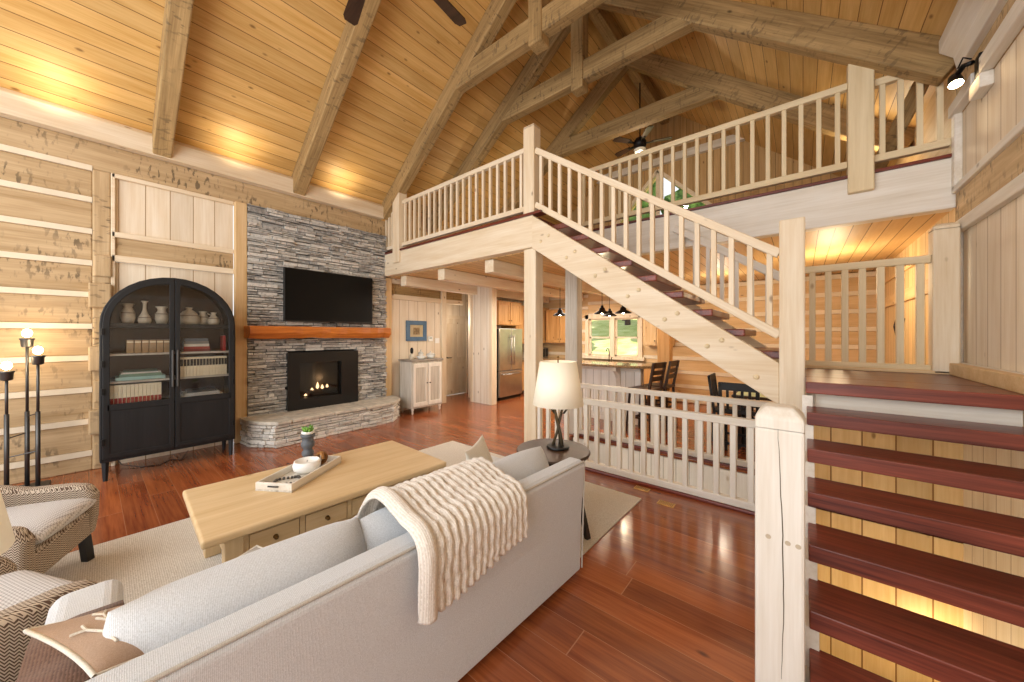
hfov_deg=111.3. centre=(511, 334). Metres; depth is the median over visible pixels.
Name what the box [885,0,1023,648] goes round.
wall
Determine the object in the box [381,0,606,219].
roof truss
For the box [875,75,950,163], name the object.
railing
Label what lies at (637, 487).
floor vent
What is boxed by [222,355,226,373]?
book
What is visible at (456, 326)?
door
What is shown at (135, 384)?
book
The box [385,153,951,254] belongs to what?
trim
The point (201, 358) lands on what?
book
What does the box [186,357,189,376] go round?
book
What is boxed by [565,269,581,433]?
timber post
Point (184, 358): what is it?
book
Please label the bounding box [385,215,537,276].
beam
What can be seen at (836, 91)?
railing
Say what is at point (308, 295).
television
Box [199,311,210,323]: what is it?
vase
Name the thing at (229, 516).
coffee table
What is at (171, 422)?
tall cabinet
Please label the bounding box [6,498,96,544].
seat cushion
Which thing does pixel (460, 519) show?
throw blanket
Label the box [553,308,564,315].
pendant lamp
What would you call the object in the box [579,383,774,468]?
railing
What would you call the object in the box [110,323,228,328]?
shelf
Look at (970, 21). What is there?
beam
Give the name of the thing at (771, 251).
stair railing
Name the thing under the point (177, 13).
rafter
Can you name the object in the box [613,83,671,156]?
ceiling fan
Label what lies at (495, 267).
joist
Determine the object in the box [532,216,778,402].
staircase
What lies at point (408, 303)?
wall
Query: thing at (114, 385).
book
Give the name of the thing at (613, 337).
window
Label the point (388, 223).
railing
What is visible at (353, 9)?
ceiling fan
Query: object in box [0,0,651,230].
ceiling
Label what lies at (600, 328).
ground
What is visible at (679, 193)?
tree
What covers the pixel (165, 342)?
book
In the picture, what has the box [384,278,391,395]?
timber post
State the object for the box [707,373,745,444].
dining chair
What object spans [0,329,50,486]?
floor lamp
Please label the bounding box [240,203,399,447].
fireplace
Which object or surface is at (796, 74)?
ceiling
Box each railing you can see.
[385,212,392,251]
[402,148,522,246]
[534,392,755,511]
[535,147,778,338]
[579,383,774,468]
[582,83,846,226]
[672,225,778,322]
[805,255,930,369]
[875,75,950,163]
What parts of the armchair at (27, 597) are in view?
arm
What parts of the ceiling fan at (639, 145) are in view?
blade, blade, lamp shade, blade, blade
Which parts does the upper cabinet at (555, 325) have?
door panel, door, door panel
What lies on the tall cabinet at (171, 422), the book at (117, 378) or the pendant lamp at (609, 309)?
the book at (117, 378)
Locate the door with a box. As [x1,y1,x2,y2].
[446,315,467,394]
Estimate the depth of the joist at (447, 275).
6.90 m
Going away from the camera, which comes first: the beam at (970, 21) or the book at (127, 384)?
the beam at (970, 21)
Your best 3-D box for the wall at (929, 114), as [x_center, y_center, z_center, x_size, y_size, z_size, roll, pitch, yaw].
[2.073,-1.935,6.756,7.970,1.530,5.150,0,0,40]
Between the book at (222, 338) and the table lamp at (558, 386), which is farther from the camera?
the book at (222, 338)
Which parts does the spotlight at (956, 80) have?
arm, wall plate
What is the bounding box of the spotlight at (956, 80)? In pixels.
[947,51,982,89]
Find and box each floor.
[12,391,962,681]
[538,218,554,225]
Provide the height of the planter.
0.025 m
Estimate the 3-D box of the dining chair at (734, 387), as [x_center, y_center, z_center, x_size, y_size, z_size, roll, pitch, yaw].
[2.998,1.105,4.589,0.440,0.990,0.487,0,0,40]
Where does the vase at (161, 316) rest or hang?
on the tall cabinet at (171, 422)
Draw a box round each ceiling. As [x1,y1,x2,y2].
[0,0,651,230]
[387,212,948,293]
[609,0,957,176]
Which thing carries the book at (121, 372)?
on the book at (156, 373)
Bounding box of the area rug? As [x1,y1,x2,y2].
[44,441,640,603]
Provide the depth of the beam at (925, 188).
3.71 m
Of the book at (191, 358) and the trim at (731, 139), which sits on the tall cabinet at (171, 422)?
the book at (191, 358)
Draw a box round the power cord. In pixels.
[118,450,188,466]
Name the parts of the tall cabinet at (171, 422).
leg, door, door panel, panel, handle, handle, door, door panel, leg, leg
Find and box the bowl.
[292,456,320,473]
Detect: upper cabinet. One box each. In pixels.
[497,300,520,325]
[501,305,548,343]
[546,309,564,342]
[643,319,674,345]
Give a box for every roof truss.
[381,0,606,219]
[426,0,955,232]
[491,53,913,222]
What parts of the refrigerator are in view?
door, drawer, handle, handle, door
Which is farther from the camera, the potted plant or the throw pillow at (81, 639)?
the potted plant
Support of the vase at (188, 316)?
on the tall cabinet at (171, 422)
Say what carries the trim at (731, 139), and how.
attached to the wall at (694, 369)
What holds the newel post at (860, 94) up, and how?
on the beam at (925, 188)
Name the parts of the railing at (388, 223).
rail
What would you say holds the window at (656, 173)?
in the wall at (694, 369)
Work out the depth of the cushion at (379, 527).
1.55 m
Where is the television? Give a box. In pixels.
[283,267,371,322]
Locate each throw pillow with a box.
[23,605,143,678]
[239,545,262,556]
[465,435,492,461]
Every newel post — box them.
[393,193,406,263]
[523,123,539,213]
[755,403,804,681]
[779,217,804,410]
[846,64,874,194]
[928,222,960,372]
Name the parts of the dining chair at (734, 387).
leg, leg, rail, rail, leg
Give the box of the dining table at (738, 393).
[731,391,771,448]
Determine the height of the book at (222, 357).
0.241 m
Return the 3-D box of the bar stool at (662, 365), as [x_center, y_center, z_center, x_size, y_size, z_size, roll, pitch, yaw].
[2.202,1.019,5.769,0.452,1.165,0.522,0,0,-39]
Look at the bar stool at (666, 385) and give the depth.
5.99 m
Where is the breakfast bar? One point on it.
(617, 374)
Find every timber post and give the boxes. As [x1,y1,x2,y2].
[234,201,246,442]
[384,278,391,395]
[441,291,445,403]
[524,248,542,441]
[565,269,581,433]
[657,276,672,421]
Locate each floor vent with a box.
[634,485,650,491]
[657,500,675,507]
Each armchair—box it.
[0,483,99,573]
[0,556,96,681]
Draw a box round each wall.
[0,117,384,484]
[247,251,388,397]
[391,68,955,250]
[392,278,523,410]
[446,294,467,315]
[543,115,875,409]
[572,437,754,500]
[805,390,962,681]
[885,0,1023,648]
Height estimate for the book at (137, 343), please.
0.151 m
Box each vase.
[120,303,135,322]
[138,301,151,322]
[155,306,168,323]
[180,307,199,323]
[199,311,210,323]
[207,312,219,324]
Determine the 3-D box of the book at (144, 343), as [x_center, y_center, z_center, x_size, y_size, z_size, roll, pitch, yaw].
[-4.328,0.133,4.125,0.131,0.151,0.055,0,0,40]
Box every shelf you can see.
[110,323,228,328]
[110,350,228,355]
[110,373,228,383]
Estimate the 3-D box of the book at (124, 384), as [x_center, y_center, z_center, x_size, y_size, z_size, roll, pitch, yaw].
[-4.445,0.680,4.008,0.161,0.236,0.030,0,0,40]
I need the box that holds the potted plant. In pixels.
[300,424,314,456]
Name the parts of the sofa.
arm, arm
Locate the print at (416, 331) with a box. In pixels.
[413,328,419,334]
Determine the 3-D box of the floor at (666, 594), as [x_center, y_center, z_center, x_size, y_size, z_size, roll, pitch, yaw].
[0.424,1.700,4.194,11.700,0.200,13.000,0,0,40]
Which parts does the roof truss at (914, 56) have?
king post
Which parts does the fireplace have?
firebox frame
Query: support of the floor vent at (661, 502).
in the floor at (666, 594)
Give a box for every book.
[110,384,113,403]
[113,384,117,403]
[115,373,164,380]
[117,384,121,403]
[119,372,161,376]
[120,370,160,374]
[122,383,125,402]
[123,368,157,372]
[126,340,133,352]
[126,383,129,402]
[130,383,133,401]
[134,340,140,352]
[134,383,137,401]
[138,382,141,401]
[141,340,148,352]
[141,382,145,400]
[145,382,149,400]
[149,340,155,352]
[149,382,153,399]
[153,381,157,399]
[156,340,162,352]
[156,381,160,399]
[163,340,168,351]
[180,357,182,376]
[180,391,222,396]
[181,346,209,348]
[181,349,209,351]
[182,341,208,343]
[182,389,218,395]
[183,338,207,340]
[183,344,208,346]
[183,357,186,376]
[185,387,215,392]
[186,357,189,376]
[190,357,192,375]
[192,356,195,375]
[195,356,199,375]
[198,356,202,375]
[201,356,205,374]
[205,356,208,374]
[209,356,211,374]
[212,356,214,374]
[215,356,217,374]
[218,356,220,373]
[220,336,225,350]
[221,356,223,373]
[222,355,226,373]
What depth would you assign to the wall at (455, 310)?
9.55 m
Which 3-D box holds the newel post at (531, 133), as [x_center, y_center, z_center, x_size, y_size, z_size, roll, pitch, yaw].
[0.271,-2.232,4.762,0.180,1.195,0.160,0,0,40]
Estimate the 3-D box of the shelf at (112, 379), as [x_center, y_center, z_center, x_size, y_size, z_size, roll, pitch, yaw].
[-4.258,0.531,4.379,0.385,0.022,1.102,0,0,40]
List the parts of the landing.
skirting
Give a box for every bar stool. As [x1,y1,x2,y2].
[626,362,666,436]
[644,360,679,430]
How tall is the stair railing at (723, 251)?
1.459 m
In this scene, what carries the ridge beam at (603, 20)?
on the roof truss at (914, 56)
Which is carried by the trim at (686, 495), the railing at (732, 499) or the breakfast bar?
the railing at (732, 499)
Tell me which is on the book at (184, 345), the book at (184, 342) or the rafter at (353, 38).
the book at (184, 342)
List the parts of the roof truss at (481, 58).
king post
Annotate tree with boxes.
[625,181,655,324]
[661,185,704,213]
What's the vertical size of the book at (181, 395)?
0.040 m
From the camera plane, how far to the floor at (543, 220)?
4.86 m
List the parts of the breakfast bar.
panel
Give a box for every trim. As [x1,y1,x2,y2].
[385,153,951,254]
[573,433,754,515]
[597,135,744,183]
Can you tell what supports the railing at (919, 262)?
on the landing
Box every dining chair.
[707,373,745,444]
[718,382,759,449]
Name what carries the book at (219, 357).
on the tall cabinet at (171, 422)
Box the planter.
[301,430,313,434]
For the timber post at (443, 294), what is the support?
on the floor at (666, 594)
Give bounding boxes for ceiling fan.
[343,0,466,25]
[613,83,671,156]
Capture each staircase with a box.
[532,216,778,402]
[802,394,1023,681]
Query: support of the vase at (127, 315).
on the tall cabinet at (171, 422)
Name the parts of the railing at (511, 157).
handrail, rail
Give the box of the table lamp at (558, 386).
[533,356,583,450]
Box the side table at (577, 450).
[516,438,590,539]
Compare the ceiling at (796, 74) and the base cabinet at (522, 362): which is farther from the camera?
the base cabinet at (522, 362)
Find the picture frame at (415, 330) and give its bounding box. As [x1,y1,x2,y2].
[406,320,426,340]
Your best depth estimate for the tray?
2.63 m
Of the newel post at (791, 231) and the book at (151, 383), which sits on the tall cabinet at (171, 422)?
the book at (151, 383)
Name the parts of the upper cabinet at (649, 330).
door, door panel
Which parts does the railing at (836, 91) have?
handrail, rail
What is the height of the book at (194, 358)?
0.241 m
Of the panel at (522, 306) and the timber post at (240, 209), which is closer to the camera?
the timber post at (240, 209)
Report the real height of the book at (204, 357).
0.241 m
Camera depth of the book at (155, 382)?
4.15 m
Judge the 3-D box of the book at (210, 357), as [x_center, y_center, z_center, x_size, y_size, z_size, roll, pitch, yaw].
[-3.966,0.398,4.585,0.161,0.241,0.029,0,0,40]
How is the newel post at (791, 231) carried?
on the floor at (666, 594)
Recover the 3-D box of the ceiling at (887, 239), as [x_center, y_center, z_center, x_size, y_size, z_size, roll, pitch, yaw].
[2.179,-1.280,6.571,9.570,0.240,5.100,0,0,40]
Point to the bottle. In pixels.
(411, 349)
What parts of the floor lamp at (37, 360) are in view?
bulb, cross rod, bulb, bulb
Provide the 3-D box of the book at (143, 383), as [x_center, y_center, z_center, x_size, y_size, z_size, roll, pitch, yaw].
[-4.344,0.680,4.129,0.161,0.236,0.030,0,0,40]
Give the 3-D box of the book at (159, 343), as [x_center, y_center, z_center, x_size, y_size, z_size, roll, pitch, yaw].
[-4.251,0.133,4.218,0.131,0.151,0.055,0,0,40]
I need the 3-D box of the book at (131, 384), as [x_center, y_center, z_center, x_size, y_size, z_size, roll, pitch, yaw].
[-4.405,0.680,4.056,0.161,0.236,0.030,0,0,40]
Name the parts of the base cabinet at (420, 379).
door, door panel, door, door panel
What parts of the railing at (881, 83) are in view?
handrail, rail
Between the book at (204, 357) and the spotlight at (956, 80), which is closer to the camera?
the spotlight at (956, 80)
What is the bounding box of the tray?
[255,455,340,492]
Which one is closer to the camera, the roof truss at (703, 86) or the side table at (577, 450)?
the side table at (577, 450)
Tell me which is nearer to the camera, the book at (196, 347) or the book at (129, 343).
the book at (129, 343)
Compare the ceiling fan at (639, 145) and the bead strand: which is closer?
the bead strand
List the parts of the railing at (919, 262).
handrail, rail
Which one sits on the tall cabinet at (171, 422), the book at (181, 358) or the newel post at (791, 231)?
the book at (181, 358)
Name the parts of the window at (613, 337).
sash, sash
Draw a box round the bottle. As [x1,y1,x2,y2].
[410,348,413,359]
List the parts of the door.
panel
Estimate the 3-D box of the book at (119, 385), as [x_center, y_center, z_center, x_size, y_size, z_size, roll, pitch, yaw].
[-4.465,0.680,3.983,0.161,0.236,0.030,0,0,40]
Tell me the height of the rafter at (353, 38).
3.134 m
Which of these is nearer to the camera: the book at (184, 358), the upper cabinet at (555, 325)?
the book at (184, 358)
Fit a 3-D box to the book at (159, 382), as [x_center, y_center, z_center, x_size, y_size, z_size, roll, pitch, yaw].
[-4.264,0.680,4.226,0.161,0.236,0.030,0,0,40]
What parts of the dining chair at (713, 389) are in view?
leg, rail, leg, seat, leg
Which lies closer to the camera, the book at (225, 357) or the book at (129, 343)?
the book at (129, 343)
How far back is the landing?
2.39 m
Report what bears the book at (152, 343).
on the tall cabinet at (171, 422)
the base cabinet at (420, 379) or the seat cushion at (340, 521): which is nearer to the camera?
the seat cushion at (340, 521)
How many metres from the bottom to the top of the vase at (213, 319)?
0.161 m
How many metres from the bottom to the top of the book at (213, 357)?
0.241 m
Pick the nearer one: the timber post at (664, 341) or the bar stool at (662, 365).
the bar stool at (662, 365)
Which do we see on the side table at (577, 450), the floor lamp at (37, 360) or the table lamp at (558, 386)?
the table lamp at (558, 386)
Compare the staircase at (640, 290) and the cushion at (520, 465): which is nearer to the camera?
the cushion at (520, 465)
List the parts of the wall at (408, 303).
band trim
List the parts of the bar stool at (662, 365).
leg, leg, seat, leg, leg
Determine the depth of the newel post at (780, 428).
1.48 m
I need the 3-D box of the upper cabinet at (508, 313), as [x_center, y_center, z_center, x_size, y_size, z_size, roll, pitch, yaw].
[-0.337,-0.540,9.059,0.809,0.600,0.900,0,0,40]
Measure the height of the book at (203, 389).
0.025 m
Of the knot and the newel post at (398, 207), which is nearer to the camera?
the knot
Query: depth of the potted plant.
2.98 m
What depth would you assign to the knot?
2.92 m
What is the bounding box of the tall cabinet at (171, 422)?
[99,278,234,481]
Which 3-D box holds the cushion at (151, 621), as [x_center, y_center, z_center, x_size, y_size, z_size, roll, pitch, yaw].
[-0.891,1.012,1.246,0.291,0.460,0.770,-17,-12,41]
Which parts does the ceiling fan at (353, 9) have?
blade, blade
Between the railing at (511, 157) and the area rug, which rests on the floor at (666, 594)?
the area rug
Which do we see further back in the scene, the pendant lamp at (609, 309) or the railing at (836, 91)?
the pendant lamp at (609, 309)
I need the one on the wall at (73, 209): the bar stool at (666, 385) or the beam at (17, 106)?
the beam at (17, 106)
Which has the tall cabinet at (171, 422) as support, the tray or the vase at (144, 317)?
the vase at (144, 317)
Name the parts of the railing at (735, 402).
rail, handrail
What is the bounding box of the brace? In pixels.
[875,82,929,168]
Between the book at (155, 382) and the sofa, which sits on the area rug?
the sofa
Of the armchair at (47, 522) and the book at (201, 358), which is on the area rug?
the armchair at (47, 522)
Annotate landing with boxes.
[805,363,1023,410]
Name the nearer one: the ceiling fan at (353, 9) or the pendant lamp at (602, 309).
the ceiling fan at (353, 9)
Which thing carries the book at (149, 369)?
on the book at (121, 372)
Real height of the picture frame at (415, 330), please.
0.440 m
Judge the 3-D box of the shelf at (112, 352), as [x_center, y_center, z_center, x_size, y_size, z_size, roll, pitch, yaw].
[-4.258,0.221,4.379,0.385,0.022,1.102,0,0,40]
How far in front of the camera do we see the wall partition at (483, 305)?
8.15 m
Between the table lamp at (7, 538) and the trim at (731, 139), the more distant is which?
the trim at (731, 139)
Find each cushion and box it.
[0,570,72,610]
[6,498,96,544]
[102,517,365,653]
[142,521,340,596]
[359,507,407,550]
[492,446,548,480]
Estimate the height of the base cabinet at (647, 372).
0.800 m
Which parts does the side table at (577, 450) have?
leg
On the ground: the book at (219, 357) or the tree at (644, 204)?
the tree at (644, 204)
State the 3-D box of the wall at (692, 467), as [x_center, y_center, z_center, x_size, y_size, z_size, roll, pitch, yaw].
[1.466,2.950,3.149,3.960,2.620,3.320,0,0,40]
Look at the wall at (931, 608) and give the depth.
3.30 m
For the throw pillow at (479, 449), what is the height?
0.365 m
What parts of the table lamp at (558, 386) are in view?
lamp shade, twig stem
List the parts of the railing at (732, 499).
handrail, rail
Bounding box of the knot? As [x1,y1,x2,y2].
[315,451,327,464]
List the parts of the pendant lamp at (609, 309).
lamp shade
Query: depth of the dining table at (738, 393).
4.90 m
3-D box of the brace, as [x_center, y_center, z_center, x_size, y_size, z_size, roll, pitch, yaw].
[3.987,-2.090,3.644,0.481,0.940,0.120,0,0,40]
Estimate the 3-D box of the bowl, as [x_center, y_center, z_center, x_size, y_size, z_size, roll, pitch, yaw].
[-1.644,1.047,2.807,0.200,0.090,0.200,0,0,40]
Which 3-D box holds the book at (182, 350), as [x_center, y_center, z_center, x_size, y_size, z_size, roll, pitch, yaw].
[-4.092,0.194,4.528,0.200,0.030,0.260,0,0,39]
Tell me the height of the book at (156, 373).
0.030 m
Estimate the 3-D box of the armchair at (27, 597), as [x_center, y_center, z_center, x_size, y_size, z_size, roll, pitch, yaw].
[-2.230,1.162,1.254,0.740,0.856,0.820,0,0,15]
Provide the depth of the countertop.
9.33 m
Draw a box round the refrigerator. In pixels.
[497,328,521,400]
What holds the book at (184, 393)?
on the book at (181, 395)
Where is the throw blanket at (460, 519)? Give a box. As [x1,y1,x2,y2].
[357,457,527,624]
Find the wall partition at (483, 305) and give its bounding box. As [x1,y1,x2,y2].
[470,286,496,404]
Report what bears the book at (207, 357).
on the tall cabinet at (171, 422)
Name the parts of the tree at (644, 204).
crown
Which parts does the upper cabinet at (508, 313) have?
door, door panel, door, door panel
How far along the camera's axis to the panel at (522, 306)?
9.67 m
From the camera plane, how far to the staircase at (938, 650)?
1.68 m
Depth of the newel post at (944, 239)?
3.02 m
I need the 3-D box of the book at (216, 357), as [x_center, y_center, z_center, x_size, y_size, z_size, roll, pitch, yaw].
[-3.927,0.398,4.632,0.161,0.241,0.029,0,0,40]
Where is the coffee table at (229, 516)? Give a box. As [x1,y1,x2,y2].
[183,440,445,562]
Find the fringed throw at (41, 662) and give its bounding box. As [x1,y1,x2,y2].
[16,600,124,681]
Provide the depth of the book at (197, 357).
4.44 m
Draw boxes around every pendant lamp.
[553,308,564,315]
[594,305,609,313]
[603,297,616,316]
[615,306,630,313]
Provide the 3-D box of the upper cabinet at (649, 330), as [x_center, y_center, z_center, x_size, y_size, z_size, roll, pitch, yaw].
[3.550,-0.220,8.475,0.650,0.960,0.369,0,0,40]
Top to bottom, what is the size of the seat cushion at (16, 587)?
0.160 m
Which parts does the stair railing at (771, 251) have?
handrail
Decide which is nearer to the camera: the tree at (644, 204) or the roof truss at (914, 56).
the roof truss at (914, 56)
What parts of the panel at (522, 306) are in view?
door, door panel, door panel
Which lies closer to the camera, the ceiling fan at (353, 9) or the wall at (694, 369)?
the ceiling fan at (353, 9)
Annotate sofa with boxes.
[45,446,584,681]
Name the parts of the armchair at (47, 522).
arm, arm, seat, leg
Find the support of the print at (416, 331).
attached to the picture frame at (415, 330)
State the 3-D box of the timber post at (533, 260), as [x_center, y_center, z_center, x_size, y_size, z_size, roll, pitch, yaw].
[0.295,0.215,4.807,0.200,2.770,0.180,0,0,40]
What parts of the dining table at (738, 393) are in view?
leg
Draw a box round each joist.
[401,276,548,303]
[438,268,582,300]
[485,259,607,296]
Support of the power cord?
on the floor at (666, 594)
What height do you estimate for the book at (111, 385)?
0.236 m
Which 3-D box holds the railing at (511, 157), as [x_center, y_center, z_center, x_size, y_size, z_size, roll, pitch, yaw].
[-0.943,-2.125,5.742,2.940,0.870,0.070,0,0,40]
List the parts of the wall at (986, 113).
band trim, panel frame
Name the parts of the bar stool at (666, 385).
seat, leg, leg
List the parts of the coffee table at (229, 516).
leg, leg, drawer, drawer, drawer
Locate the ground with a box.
[592,319,636,354]
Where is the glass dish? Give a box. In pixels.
[426,351,434,357]
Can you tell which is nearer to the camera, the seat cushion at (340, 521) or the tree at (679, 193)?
the seat cushion at (340, 521)
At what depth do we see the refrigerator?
8.71 m
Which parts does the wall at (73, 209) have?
panel frame, plank panel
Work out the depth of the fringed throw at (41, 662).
1.04 m
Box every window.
[582,313,644,360]
[616,169,711,223]
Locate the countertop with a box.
[522,357,656,363]
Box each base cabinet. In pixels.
[398,358,442,414]
[522,362,523,390]
[644,369,656,398]
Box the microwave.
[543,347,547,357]
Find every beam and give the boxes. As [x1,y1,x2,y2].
[0,87,383,219]
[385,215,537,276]
[588,8,668,124]
[593,158,955,255]
[939,0,1007,69]
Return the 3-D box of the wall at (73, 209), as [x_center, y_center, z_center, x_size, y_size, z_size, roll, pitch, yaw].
[-4.485,-0.350,4.853,0.300,3.900,6.150,0,0,40]
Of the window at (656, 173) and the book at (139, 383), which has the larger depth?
the window at (656, 173)
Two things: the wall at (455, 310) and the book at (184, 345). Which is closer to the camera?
the book at (184, 345)
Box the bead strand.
[273,475,300,482]
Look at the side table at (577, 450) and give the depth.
2.94 m
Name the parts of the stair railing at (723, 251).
handrail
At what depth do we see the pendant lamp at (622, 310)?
6.42 m
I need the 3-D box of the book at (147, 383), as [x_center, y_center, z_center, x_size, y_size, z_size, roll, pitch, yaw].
[-4.324,0.680,4.153,0.161,0.236,0.030,0,0,40]
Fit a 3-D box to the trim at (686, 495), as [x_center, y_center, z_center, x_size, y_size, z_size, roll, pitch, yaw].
[1.675,1.585,4.340,2.680,0.030,1.340,0,0,40]
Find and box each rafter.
[152,0,193,157]
[291,0,380,195]
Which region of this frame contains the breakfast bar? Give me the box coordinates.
[560,361,651,424]
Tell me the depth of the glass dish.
7.47 m
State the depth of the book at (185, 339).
4.46 m
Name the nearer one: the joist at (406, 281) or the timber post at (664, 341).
the timber post at (664, 341)

